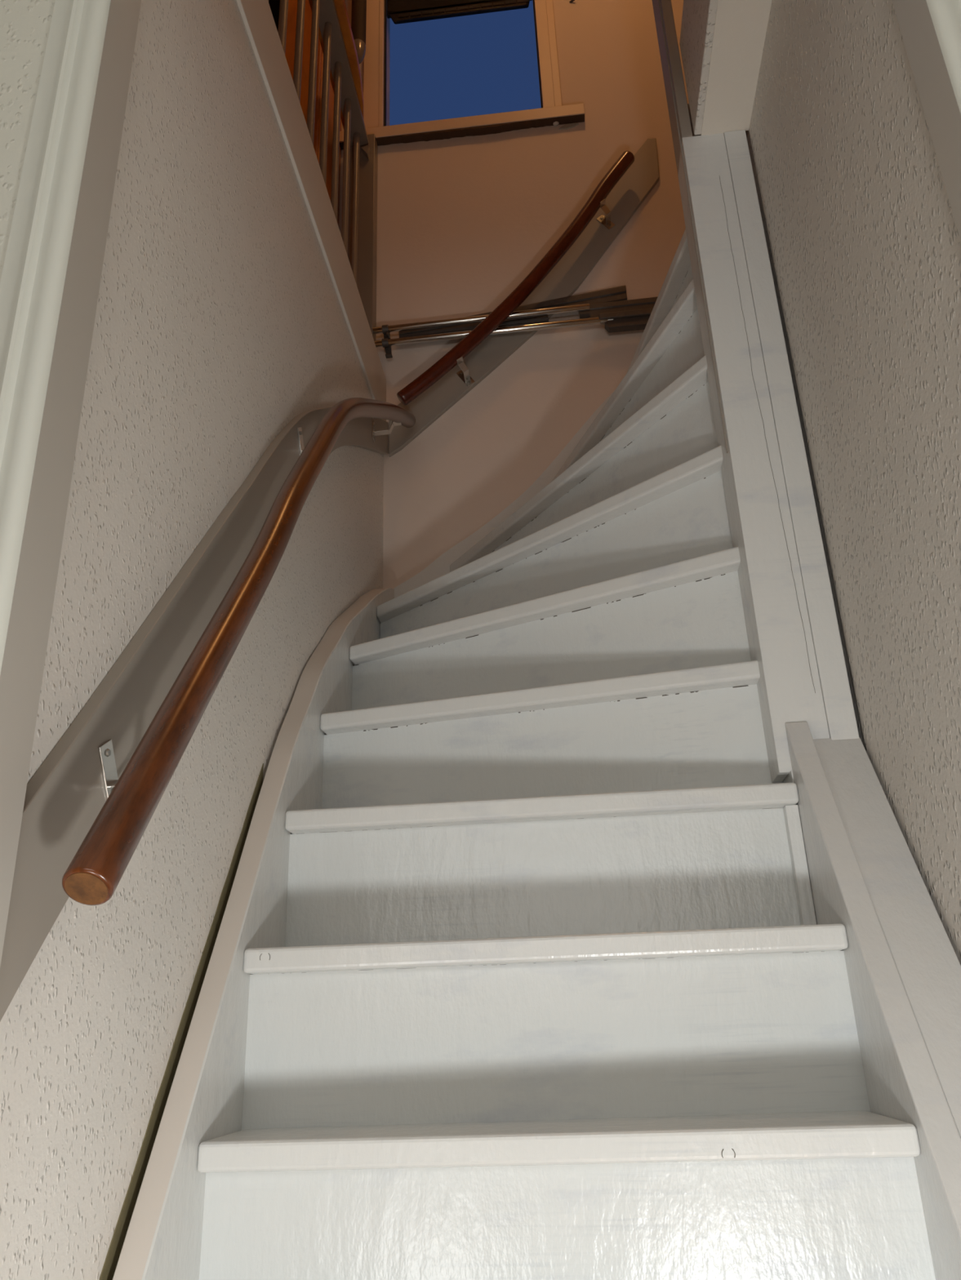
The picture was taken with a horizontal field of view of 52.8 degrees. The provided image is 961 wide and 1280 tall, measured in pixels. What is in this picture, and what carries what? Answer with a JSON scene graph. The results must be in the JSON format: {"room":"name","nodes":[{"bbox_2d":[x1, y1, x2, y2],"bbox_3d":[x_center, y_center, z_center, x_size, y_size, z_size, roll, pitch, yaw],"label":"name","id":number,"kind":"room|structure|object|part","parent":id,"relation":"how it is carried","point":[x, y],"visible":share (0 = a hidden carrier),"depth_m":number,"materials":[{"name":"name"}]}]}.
{"room":"home staircase","nodes":[
{"label":"home staircase","id":0,"kind":"room"},
{"bbox_2d":[0,0,55,282],"bbox_3d":[-1.006,-0.080,0.912,1.113,2.346,0.034,-4,-22,5],"label":"wall","id":1,"kind":"structure","parent":0,"point":[24,24],"depth_m":1.05,"materials":[{"name":"paint"}]},
{"bbox_2d":[0,0,141,967],"bbox_3d":[-0.417,-0.013,0.823,0.066,2.116,0.070,-4,-22,5],"label":"trim","id":2,"kind":"structure","parent":1,"relation":"attached to","point":[50,283],"depth_m":0.92,"materials":[{"name":"white paint"}]},
{"bbox_2d":[0,0,383,1279],"bbox_3d":[-0.385,0.108,1.652,0.119,2.514,1.599,-4,-22,5],"label":"wall","id":3,"kind":"structure","parent":0,"point":[220,322],"depth_m":1.20,"materials":[{"name":"paint"}]},
{"bbox_2d":[98,763,263,1279],"bbox_3d":[-0.344,0.676,0.953,0.002,1.301,0.620,-4,-22,5],"label":"trim","id":4,"kind":"structure","parent":3,"relation":"attached to","point":[113,1253],"depth_m":1.08,"materials":[{"name":"brown"}]},
{"bbox_2d":[0,407,388,1022],"bbox_3d":[-0.327,-0.159,1.758,0.016,1.636,1.560,-4,-22,5],"label":"board","id":5,"kind":"object","parent":3,"relation":"attached to","point":[65,796],"visible":0.71,"depth_m":1.00,"materials":[{"name":"beige paint"}]},
{"bbox_2d":[62,397,415,905],"bbox_3d":[-0.279,-0.212,1.733,0.090,1.508,1.536,-4,-22,5],"label":"handrail","id":6,"kind":"object","parent":5,"relation":"attached to","point":[97,868],"visible":1,"depth_m":0.97,"materials":[{"name":"brown wood"}]},
{"bbox_2d":[235,0,386,421],"bbox_3d":[-0.358,-0.970,2.121,0.008,0.179,1.529,-4,-22,5],"label":"trim","id":7,"kind":"structure","parent":3,"relation":"attached to","point":[257,17],"depth_m":2.05,"materials":[{"name":"beige paint"}]},
{"bbox_2d":[338,0,688,588],"bbox_3d":[-0.036,-0.678,2.872,3.600,4.866,0.140,-4,-22,5],"label":"wall","id":8,"kind":"structure","parent":0,"point":[462,222],"depth_m":2.98,"materials":[{"name":"beige paint"}]},
{"bbox_2d":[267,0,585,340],"bbox_3d":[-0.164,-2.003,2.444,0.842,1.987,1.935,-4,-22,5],"label":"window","id":9,"kind":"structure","parent":8,"relation":"in","point":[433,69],"depth_m":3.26,"materials":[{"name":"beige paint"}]},
{"bbox_3d":[-0.461,-1.531,2.213,0.097,0.959,1.798,-4,-22,5],"label":"balustrade","id":10,"kind":"part","parent":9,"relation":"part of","materials":[{"name":"brown wood"}]},
{"bbox_3d":[-0.481,-1.975,2.351,0.097,0.032,1.718,-4,-22,5],"label":"rail","id":11,"kind":"part","parent":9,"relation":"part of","materials":[{"name":"orange wood"}]},
{"bbox_3d":[-0.373,-1.204,3.017,0.090,0.953,0.053,-4,-22,5],"label":"post","id":12,"kind":"part","parent":9,"relation":"part of","materials":[{"name":"brown paint"}]},
{"bbox_3d":[-0.074,-1.676,3.242,0.842,0.048,0.131,-4,-22,5],"label":"sill","id":13,"kind":"part","parent":9,"relation":"part of","materials":[{"name":"beige paint"}]},
{"bbox_3d":[-0.070,-2.132,3.451,0.668,0.995,0.154,-4,-22,5],"label":"frame","id":14,"kind":"part","parent":9,"relation":"part of","materials":[{"name":"beige paint"}]},
{"bbox_3d":[-0.071,-2.128,3.396,0.536,0.855,0.004,-4,-22,5],"label":"pane","id":15,"kind":"part","parent":9,"relation":"part of","materials":[{"name":"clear glass"}]},
{"bbox_2d":[372,302,590,333],"bbox_3d":[-0.047,-0.943,2.857,0.737,0.032,0.020,-4,-22,5],"label":"tube","id":16,"kind":"object","parent":8,"relation":"attached to","point":[583,307],"visible":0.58,"depth_m":2.85,"materials":[{"name":"grey metal"}]},
{"bbox_2d":[578,296,657,318],"bbox_3d":[0.466,-0.978,2.830,0.354,0.056,0.005,-4,-22,5],"label":"bar","id":17,"kind":"object","parent":16,"relation":"attached to","point":[644,303],"visible":0.29,"depth_m":2.83,"materials":[{"name":"grey metal"}]},
{"bbox_2d":[373,316,607,346],"bbox_3d":[-0.021,-0.898,2.836,0.785,0.029,0.020,-4,-22,5],"label":"tube","id":18,"kind":"object","parent":8,"relation":"attached to","point":[588,321],"visible":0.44,"depth_m":2.82,"materials":[{"name":"grey metal"}]},
{"bbox_2d":[382,324,392,358],"bbox_3d":[-0.277,-0.887,2.864,0.030,0.112,0.031,-4,-22,5],"label":"clamp","id":19,"kind":"object","parent":18,"relation":"attached to","point":[384,327],"visible":0.97,"depth_m":2.86,"materials":[{"name":"metal"}]},
{"bbox_3d":[-0.277,-0.883,2.877,0.028,0.110,0.005,-4,-22,5],"label":"clamp plate","id":20,"kind":"part","parent":19,"relation":"part of","materials":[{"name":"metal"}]},
{"bbox_2d":[598,308,653,333],"bbox_3d":[0.493,-0.928,2.794,0.300,0.048,0.033,-4,-22,5],"label":"bar","id":21,"kind":"object","parent":18,"relation":"attached to","point":[629,320],"visible":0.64,"depth_m":2.79,"materials":[{"name":"metal"}]},
{"bbox_2d":[388,137,658,457],"bbox_3d":[0.149,-1.065,2.915,0.861,1.098,0.031,-4,-22,5],"label":"board","id":22,"kind":"object","parent":8,"relation":"attached to","point":[638,180],"depth_m":2.90,"materials":[{"name":"beige paint"}]},
{"bbox_3d":[-0.020,-0.915,2.860,0.443,0.046,0.005,-4,-22,5],"label":"metal strip","id":23,"kind":"part","parent":22,"relation":"part of","materials":[{"name":"silver metal"}]},
{"bbox_2d":[399,284,626,337],"bbox_3d":[0.094,-0.971,2.880,0.682,0.130,0.006,-4,-22,5],"label":"channel","id":24,"kind":"object","parent":22,"relation":"attached to","point":[618,293],"visible":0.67,"depth_m":2.87,"materials":[{"name":"grey metal"}]},
{"bbox_2d":[396,151,634,405],"bbox_3d":[0.121,-1.077,2.878,0.742,0.851,0.083,-4,-22,5],"label":"handrail","id":25,"kind":"object","parent":22,"relation":"attached to","point":[455,357],"visible":1,"depth_m":2.82,"materials":[{"name":"brown wood"}]},
{"bbox_2d":[746,130,866,751],"bbox_3d":[0.808,0.073,1.449,0.490,2.346,0.045,-4,-22,5],"label":"trim","id":26,"kind":"structure","parent":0,"point":[784,332],"depth_m":1.62,"materials":[{"name":"paint"}]},
{"bbox_2d":[748,0,960,965],"bbox_3d":[0.585,-0.040,1.125,0.124,2.326,0.667,-4,-22,5],"label":"wall","id":27,"kind":"structure","parent":0,"point":[864,240],"depth_m":1.24,"materials":[{"name":"paint"}]},
{"bbox_2d":[679,0,717,135],"bbox_3d":[0.489,-1.237,1.605,0.228,0.258,0.692,-4,-22,5],"label":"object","id":28,"kind":"structure","parent":27,"relation":"on","point":[698,17],"depth_m":1.81,"materials":[{"name":"paint"}]},
{"bbox_2d":[701,0,771,135],"bbox_3d":[0.442,-1.101,1.592,0.092,0.004,0.620,-4,-22,5],"label":"trim","id":29,"kind":"structure","parent":27,"relation":"attached to","point":[740,26],"depth_m":1.74,"materials":[{"name":"beige paint"}]},
{"bbox_3d":[-0.268,-3.515,2.471,3.800,0.100,3.039,-4,-22,5],"label":"ceiling","id":30,"kind":"structure","parent":0,"visible":0},
{"bbox_2d":[351,0,366,63],"bbox_3d":[-0.429,-2.450,3.448,0.052,1.123,0.052,-4,-22,5],"label":"handrail","id":31,"kind":"object","parent":30,"relation":"hanging from","point":[358,14],"visible":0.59,"depth_m":3.27,"materials":[{"name":"brown wood"}]},
{"bbox_3d":[0.042,0.851,0.112,3.200,0.050,3.799,-4,-22,5],"label":"floor","id":32,"kind":"structure","parent":0,"visible":0},
{"bbox_2d":[112,0,960,1279],"bbox_3d":[0.312,-0.820,1.978,1.340,5.298,1.541,-4,-22,5],"label":"staircase","id":33,"kind":"structure","parent":32,"relation":"on","point":[580,921],"depth_m":1.27,"materials":[{"name":"white paint"}]},
{"bbox_3d":[0.459,-0.359,1.677,0.080,1.309,0.093,-4,-22,5],"label":"newel post","id":34,"kind":"part","parent":33,"relation":"part of","materials":[{"name":"white paint"}]},
{"bbox_3d":[-0.188,-1.241,1.524,3.600,0.210,2.799,-4,-22,5],"label":"floor","id":35,"kind":"structure","parent":0,"visible":0},
{"bbox_2d":[268,0,279,31],"bbox_3d":[-1.045,-1.793,3.211,0.793,2.180,0.032,-4,-22,5],"label":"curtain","id":36,"kind":"object","parent":35,"relation":"on","point":[274,5],"visible":0.02,"depth_m":3.33,"materials":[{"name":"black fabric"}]},
{"bbox_2d":[284,0,345,226],"bbox_3d":[-0.553,-1.743,3.142,0.145,2.057,0.260,-4,-22,5],"label":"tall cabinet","id":37,"kind":"object","parent":35,"relation":"on","point":[292,4],"visible":0.07,"depth_m":3.04,"materials":[{"name":"brown wood"}]},
{"bbox_3d":[-0.565,-1.778,3.023,0.135,1.980,0.012,-4,-22,5],"label":"door","id":38,"kind":"part","parent":37,"relation":"part of","materials":[{"name":"orange wood"}]},
{"bbox_3d":[1.078,-0.218,0.759,1.098,2.346,0.039,-4,-22,5],"label":"wall","id":39,"kind":"structure","parent":0,"visible":0},
{"bbox_2d":[891,0,960,239],"bbox_3d":[0.505,-0.070,0.765,0.066,2.116,0.070,-4,-22,5],"label":"trim","id":40,"kind":"structure","parent":39,"relation":"attached to","point":[931,29],"depth_m":0.96,"materials":[{"name":"white paint"}]}
]}

